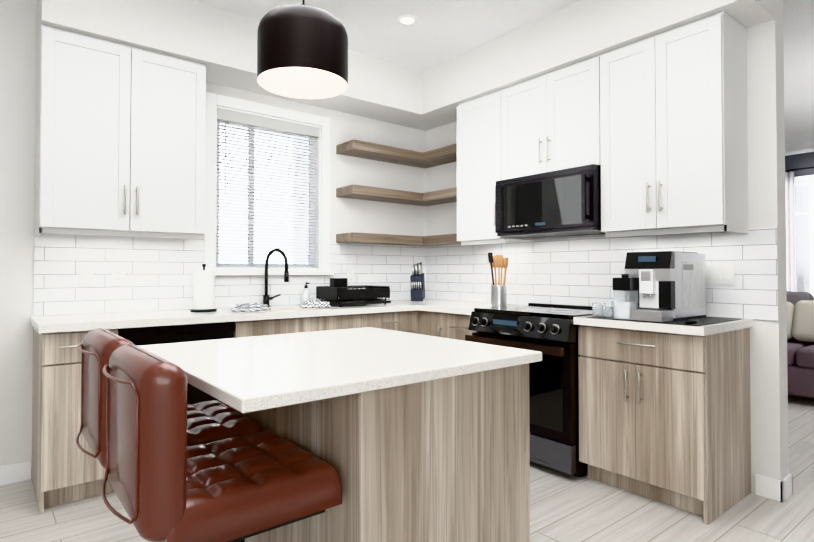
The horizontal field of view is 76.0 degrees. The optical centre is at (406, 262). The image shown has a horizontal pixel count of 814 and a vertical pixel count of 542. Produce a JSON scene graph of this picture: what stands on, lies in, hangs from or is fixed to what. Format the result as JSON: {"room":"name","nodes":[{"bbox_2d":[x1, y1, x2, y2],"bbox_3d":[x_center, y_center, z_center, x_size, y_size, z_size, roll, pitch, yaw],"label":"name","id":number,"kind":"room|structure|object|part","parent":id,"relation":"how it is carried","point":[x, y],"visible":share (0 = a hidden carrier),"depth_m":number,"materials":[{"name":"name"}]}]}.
{"room":"kitchen","nodes":[
{"label":"kitchen","id":0,"kind":"room"},
{"bbox_2d":[0,0,425,469],"bbox_3d":[-0.127,-0.166,4.668,12.350,2.820,0.150,1,-1,-39],"label":"wall","id":1,"kind":"structure","parent":0,"point":[18,32],"depth_m":2.94,"materials":[{"name":"white paint"}]},
{"bbox_2d":[0,460,30,485],"bbox_3d":[-3.496,1.145,1.817,3.554,0.105,0.014,1,-1,-39],"label":"baseboard","id":2,"kind":"structure","parent":1,"relation":"attached to","point":[21,471],"depth_m":2.88,"materials":[{"name":"white wood"}]},
{"bbox_2d":[34,24,205,238],"bbox_3d":[-1.670,-0.702,3.090,0.845,1.099,0.378,1,-1,-39],"label":"upper cabinet","id":3,"kind":"object","parent":1,"relation":"attached to","point":[120,141],"visible":1,"depth_m":2.93,"materials":[{"name":"white wood"}]},
{"bbox_2d":[33,230,425,315],"bbox_3d":[-0.973,0.064,3.878,2.937,0.505,0.008,1,-1,-39],"label":"backsplash","id":4,"kind":"structure","parent":1,"relation":"attached to","point":[158,274],"depth_m":3.37,"materials":[{"name":"tile"}]},
{"bbox_2d":[79,266,93,285],"bbox_3d":[-1.911,0.078,3.109,0.072,0.116,0.008,1,-1,-39],"label":"switch plate","id":5,"kind":"object","parent":4,"relation":"attached to","point":[85,275],"visible":1,"depth_m":3.10,"materials":[{"name":"white plastic"}]},
{"bbox_2d":[112,267,124,285],"bbox_3d":[-1.780,0.080,3.216,0.072,0.116,0.008,1,-1,-39],"label":"electrical outlet plate","id":6,"kind":"object","parent":4,"relation":"attached to","point":[118,275],"visible":1,"depth_m":3.21,"materials":[{"name":"white plastic"}]},
{"bbox_2d":[346,269,353,282],"bbox_3d":[-0.465,0.108,4.278,0.072,0.116,0.008,1,-1,-39],"label":"electrical outlet plate","id":7,"kind":"object","parent":4,"relation":"attached to","point":[350,275],"visible":0.98,"depth_m":4.28,"materials":[{"name":"white plastic"}]},
{"bbox_2d":[204,92,333,275],"bbox_3d":[-1.024,-0.536,3.891,1.020,1.255,0.160,1,-1,-39],"label":"window","id":8,"kind":"structure","parent":1,"relation":"in","point":[213,100],"depth_m":3.90,"materials":[{"name":"white wood"}]},
{"bbox_2d":[216,108,318,269],"bbox_3d":[-1.023,-0.514,3.889,0.802,1.124,0.068,1,-1,-39],"label":"window blind","id":9,"kind":"object","parent":8,"relation":"attached to","point":[235,118],"visible":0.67,"depth_m":3.87,"materials":[{"name":"grey plastic"}]},
{"bbox_2d":[336,139,460,245],"bbox_3d":[0.035,-0.558,4.226,0.958,0.790,0.747,1,-1,-39],"label":"corner shelf","id":10,"kind":"object","parent":1,"relation":"attached to","point":[401,156],"visible":0.73,"depth_m":4.28,"materials":[{"name":"brown wood"}]},
{"bbox_2d":[0,395,813,541],"bbox_3d":[2.230,1.246,1.728,12.350,0.100,7.650,1,-1,-39],"label":"floor","id":11,"kind":"structure","parent":0,"point":[564,507],"depth_m":2.50,"materials":[{"name":"wood"}]},
{"bbox_2d":[31,327,113,513],"bbox_3d":[-1.806,0.776,2.824,0.330,0.876,0.578,1,-1,-39],"label":"base cabinet","id":12,"kind":"object","parent":11,"relation":"on","point":[61,473],"depth_m":2.57,"materials":[{"name":"brown wood"}]},
{"bbox_2d":[30,299,514,346],"bbox_3d":[-0.601,0.328,3.407,2.958,0.040,1.198,1,-1,-39],"label":"countertop","id":13,"kind":"structure","parent":12,"relation":"on","point":[55,330],"depth_m":3.22,"materials":[{"name":"white stone"}]},
{"bbox_2d":[190,264,216,311],"bbox_3d":[-1.288,0.156,3.306,0.156,0.299,0.156,1,-1,-39],"label":"paper towel holder","id":14,"kind":"object","parent":13,"relation":"on","point":[203,290],"visible":1,"depth_m":3.25,"materials":[{"name":"black"}]},
{"bbox_2d":[231,302,270,311],"bbox_3d":[-0.999,0.280,3.345,0.150,0.052,0.220,0,-1,22],"label":"cloth","id":15,"kind":"object","parent":13,"relation":"on","point":[249,307],"visible":1,"depth_m":3.28,"materials":[{"name":"white fabric"}]},
{"bbox_2d":[263,249,288,306],"bbox_3d":[-0.924,0.105,3.706,0.137,0.415,0.248,1,-1,-39],"label":"faucet","id":16,"kind":"object","parent":13,"relation":"on","point":[266,298],"visible":0.98,"depth_m":3.73,"materials":[{"name":"black metal"}]},
{"bbox_2d":[294,307,301,310],"bbox_3d":[-0.854,0.447,3.568,0.734,0.216,0.394,1,-1,-39],"label":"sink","id":17,"kind":"object","parent":13,"relation":"in","point":[295,308],"depth_m":3.84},
{"bbox_2d":[302,282,309,303],"bbox_3d":[-0.752,0.230,3.907,0.058,0.172,0.074,1,-1,-39],"label":"soap dispenser","id":18,"kind":"object","parent":13,"relation":"on","point":[305,294],"visible":0.75,"depth_m":3.90,"materials":[{"name":"white"}]},
{"bbox_2d":[299,300,330,307],"bbox_3d":[-0.646,0.285,3.656,0.200,0.052,0.140,0,-1,-19],"label":"cloth","id":19,"kind":"object","parent":13,"relation":"on","point":[314,304],"visible":1,"depth_m":3.61,"materials":[{"name":"white fabric"}]},
{"bbox_2d":[316,278,390,306],"bbox_3d":[-0.408,0.216,3.951,0.464,0.200,0.342,1,-1,-39],"label":"dish rack","id":20,"kind":"object","parent":13,"relation":"on","point":[341,290],"visible":0.98,"depth_m":3.84,"materials":[{"name":"black metal"}]},
{"bbox_2d":[410,262,424,300],"bbox_3d":[0.090,0.156,4.394,0.100,0.329,0.170,0,-1,11],"label":"knife block","id":21,"kind":"object","parent":13,"relation":"on","point":[417,285],"visible":1,"depth_m":4.34,"materials":[{"name":"blue plastic"}]},
{"bbox_2d":[488,252,507,306],"bbox_3d":[0.658,0.119,3.767,0.158,0.388,0.149,1,-1,-39],"label":"utensil crock","id":22,"kind":"object","parent":13,"relation":"on","point":[498,294],"visible":0.96,"depth_m":3.73,"materials":[{"name":"silver metal"}]},
{"bbox_2d":[76,328,261,468],"bbox_3d":[-0.760,0.702,1.647,0.484,0.985,0.410,1,-1,-39],"label":"bar stool","id":23,"kind":"object","parent":11,"relation":"on","point":[210,421],"visible":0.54,"depth_m":1.55,"materials":[{"name":"brown leather"}]},
{"bbox_2d":[118,322,234,405],"bbox_3d":[-1.431,0.782,3.112,0.609,0.873,0.566,1,-1,-39],"label":"dishwasher","id":24,"kind":"object","parent":11,"relation":"on","point":[138,336],"visible":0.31,"depth_m":2.92,"materials":[{"name":"black plastic"}]},
{"bbox_2d":[101,344,341,541],"bbox_3d":[-0.468,0.696,1.278,0.484,0.985,0.410,1,-1,-39],"label":"bar stool","id":25,"kind":"object","parent":11,"relation":"on","point":[167,483],"visible":1,"depth_m":1.12,"materials":[{"name":"brown leather"}]},
{"bbox_2d":[233,323,365,337],"bbox_3d":[-0.849,0.789,3.597,0.900,0.876,0.578,1,-1,-39],"label":"base cabinet","id":26,"kind":"object","parent":11,"relation":"on","point":[356,325],"depth_m":3.37,"materials":[{"name":"brown wood"}]},
{"bbox_2d":[139,327,541,541],"bbox_3d":[-0.248,0.738,1.700,0.970,0.915,0.950,1,-1,-39],"label":"kitchen island","id":27,"kind":"object","parent":11,"relation":"on","point":[411,437],"visible":0.88,"depth_m":1.43,"materials":[{"name":"brown wood"}]},
{"bbox_2d":[366,319,417,333],"bbox_3d":[-0.306,0.796,4.036,0.498,0.876,0.578,1,-1,-39],"label":"base cabinet","id":28,"kind":"object","parent":11,"relation":"on","point":[411,325],"depth_m":3.88,"materials":[{"name":"brown wood"}]},
{"bbox_2d":[418,319,441,336],"bbox_3d":[0.401,0.797,4.052,0.578,0.876,0.326,1,-1,-39],"label":"base cabinet","id":29,"kind":"object","parent":11,"relation":"on","point":[431,327],"depth_m":3.88,"materials":[{"name":"brown wood"}]},
{"bbox_2d":[442,315,476,340],"bbox_3d":[0.602,0.792,3.803,0.578,0.876,0.314,1,-1,-39],"label":"base cabinet","id":30,"kind":"object","parent":11,"relation":"on","point":[457,329],"depth_m":3.66,"materials":[{"name":"brown wood"}]},
{"bbox_2d":[465,303,615,476],"bbox_3d":[0.883,0.754,3.341,0.705,0.936,0.754,1,-1,-39],"label":"range","id":31,"kind":"object","parent":11,"relation":"on","point":[549,332],"visible":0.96,"depth_m":2.99,"materials":[{"name":"black metal"}]},
{"bbox_2d":[578,327,750,524],"bbox_3d":[1.386,0.776,2.834,0.578,0.876,0.660,1,-1,-39],"label":"base cabinet","id":32,"kind":"object","parent":11,"relation":"on","point":[664,414],"depth_m":2.60,"materials":[{"name":"brown wood"}]},
{"bbox_2d":[574,315,752,334],"bbox_3d":[1.375,0.318,2.823,0.618,0.040,0.674,1,-1,-39],"label":"countertop","id":33,"kind":"structure","parent":32,"relation":"on","point":[736,325],"depth_m":2.58,"materials":[{"name":"white stone"}]},
{"bbox_2d":[592,303,605,315],"bbox_3d":[1.080,0.262,2.936,0.072,0.075,0.072,1,-1,-39],"label":"glass cup","id":34,"kind":"object","parent":33,"relation":"on","point":[596,311],"visible":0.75,"depth_m":2.92,"materials":[{"name":"white"}]},
{"bbox_2d":[602,306,613,317],"bbox_3d":[1.095,0.268,2.839,0.060,0.060,0.060,1,-1,-39],"label":"glass cup","id":35,"kind":"object","parent":33,"relation":"on","point":[606,310],"visible":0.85,"depth_m":2.83,"materials":[{"name":"white"}]},
{"bbox_2d":[611,301,618,314],"bbox_3d":[1.182,0.257,2.922,0.068,0.085,0.068,1,-1,-39],"label":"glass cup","id":36,"kind":"object","parent":33,"relation":"on","point":[612,303],"visible":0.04,"depth_m":2.92,"materials":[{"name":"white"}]},
{"bbox_2d":[587,315,739,325],"bbox_3d":[1.371,0.296,2.798,0.540,0.003,0.570,1,-1,-39],"label":"mat","id":37,"kind":"object","parent":33,"relation":"on","point":[705,320],"visible":0.5,"depth_m":2.65,"materials":[{"name":"black"}]},
{"bbox_2d":[613,251,705,321],"bbox_3d":[1.357,0.117,2.791,0.515,0.352,0.257,1,-1,-39],"label":"coffee machine","id":38,"kind":"object","parent":37,"relation":"on","point":[662,286],"visible":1,"depth_m":2.68,"materials":[{"name":"silver metal"}]},
{"bbox_2d":[685,320,696,323],"bbox_3d":[1.365,0.281,2.504,0.060,0.014,0.035,1,-1,-39],"label":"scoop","id":39,"kind":"object","parent":37,"relation":"on","point":[690,321],"visible":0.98,"depth_m":2.49,"materials":[{"name":"black plastic"}]},
{"bbox_2d":[787,291,813,398],"bbox_3d":[3.949,0.759,4.669,0.950,0.971,2.150,1,-1,-39],"label":"sofa","id":40,"kind":"object","parent":11,"relation":"on","point":[800,339],"visible":0.38,"depth_m":4.80,"materials":[{"name":"purple fabric"}]},
{"bbox_2d":[193,0,813,155],"bbox_3d":[2.230,-1.674,1.776,12.350,0.100,7.650,1,-1,-39],"label":"ceiling","id":41,"kind":"structure","parent":0,"point":[439,32],"depth_m":3.54,"materials":[{"name":"white paint"}]},
{"bbox_2d":[257,0,347,98],"bbox_3d":[-0.350,-1.113,1.770,0.300,1.020,0.300,1,-1,-39],"label":"pendant lamp","id":42,"kind":"object","parent":41,"relation":"hanging from","point":[302,51],"visible":1,"depth_m":1.65,"materials":[{"name":"black metal"},{"name":"white plastic"}]},
{"bbox_3d":[-0.350,-0.684,1.763,0.064,0.100,0.064,1,-1,-39],"label":"pendant bulb","id":43,"kind":"part","parent":42,"relation":"part of","materials":[{"name":"white glass"}]},
{"bbox_2d":[36,0,774,130],"bbox_3d":[-0.108,-1.431,2.839,2.945,0.350,2.750,1,-1,-39],"label":"soffit ceiling","id":44,"kind":"structure","parent":41,"relation":"attached to","point":[220,44],"depth_m":3.29,"materials":[{"name":"white paint"}]},
{"bbox_2d":[397,15,417,25],"bbox_3d":[0.002,-1.593,3.426,0.140,0.006,0.140,1,-1,-39],"label":"recessed light","id":45,"kind":"object","parent":41,"relation":"in","point":[407,20],"visible":1,"depth_m":3.42,"materials":[{"name":"white"}]},
{"bbox_2d":[426,0,788,493],"bbox_3d":[1.088,-0.180,3.785,0.130,2.820,2.750,1,-1,-39],"label":"wall","id":46,"kind":"structure","parent":0,"point":[767,208],"depth_m":2.73,"materials":[{"name":"white paint"}]},
{"bbox_2d":[457,87,530,242],"bbox_3d":[0.672,-0.702,3.933,0.338,1.069,0.511,1,-1,-39],"label":"upper cabinet","id":47,"kind":"object","parent":46,"relation":"attached to","point":[483,121],"depth_m":3.83,"materials":[{"name":"white wood"}]},
{"bbox_2d":[509,54,600,178],"bbox_3d":[1.033,-0.910,3.490,0.338,0.668,0.760,1,-1,-39],"label":"upper cabinet","id":48,"kind":"object","parent":46,"relation":"attached to","point":[555,116],"depth_m":3.33,"materials":[{"name":"white wood"}]},
{"bbox_2d":[495,164,604,237],"bbox_3d":[0.988,-0.381,3.445,0.452,0.383,0.754,1,-1,-39],"label":"microwave","id":49,"kind":"object","parent":48,"relation":"attached to","point":[563,202],"visible":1,"depth_m":3.28,"materials":[{"name":"black metal"}]},
{"bbox_2d":[426,226,778,320],"bbox_3d":[1.034,0.071,3.738,0.008,0.485,2.750,1,-1,-39],"label":"backsplash","id":50,"kind":"structure","parent":46,"relation":"attached to","point":[582,271],"depth_m":3.49,"materials":[{"name":"tile"}]},
{"bbox_2d":[706,263,734,284],"bbox_3d":[1.716,0.060,2.881,0.008,0.116,0.164,1,-1,-39],"label":"switch plate","id":51,"kind":"object","parent":50,"relation":"attached to","point":[719,273],"visible":0.81,"depth_m":2.87,"materials":[{"name":"white plastic"}]},
{"bbox_2d":[601,11,748,237],"bbox_3d":[1.461,-0.718,2.958,0.338,1.069,0.721,1,-1,-39],"label":"upper cabinet","id":52,"kind":"object","parent":46,"relation":"attached to","point":[654,127],"depth_m":2.76,"materials":[{"name":"white wood"}]},
{"bbox_2d":[755,474,792,496],"bbox_3d":[1.159,1.177,3.792,0.017,0.105,2.734,1,-1,-39],"label":"baseboard","id":53,"kind":"structure","parent":46,"relation":"attached to","point":[775,489],"depth_m":2.68,"materials":[{"name":"white wood"}]},
{"bbox_2d":[785,152,813,181],"bbox_3d":[7.021,-0.152,5.528,0.150,2.820,7.500,1,-1,-39],"label":"wall","id":54,"kind":"structure","parent":0,"point":[801,160],"depth_m":7.30,"materials":[{"name":"grey paint"}]},
{"bbox_2d":[785,167,813,291],"bbox_3d":[5.785,-0.033,6.713,0.052,2.561,2.400,1,-1,-39],"label":"curtain","id":55,"kind":"object","parent":54,"relation":"hanging from","point":[790,232],"visible":0.19,"depth_m":7.26,"materials":[{"name":"grey fabric"}]},
{"bbox_2d":[794,175,813,296],"bbox_3d":[5.957,-0.266,6.759,0.140,1.910,1.790,1,-1,-39],"label":"window","id":56,"kind":"structure","parent":54,"relation":"in","point":[804,229],"depth_m":7.30,"materials":[{"name":"white"}]},
{"bbox_3d":[5.986,-0.266,6.783,0.006,1.750,1.630,1,-1,-39],"label":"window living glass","id":57,"kind":"part","parent":56,"relation":"part of","materials":[{"name":"white"}]}
]}

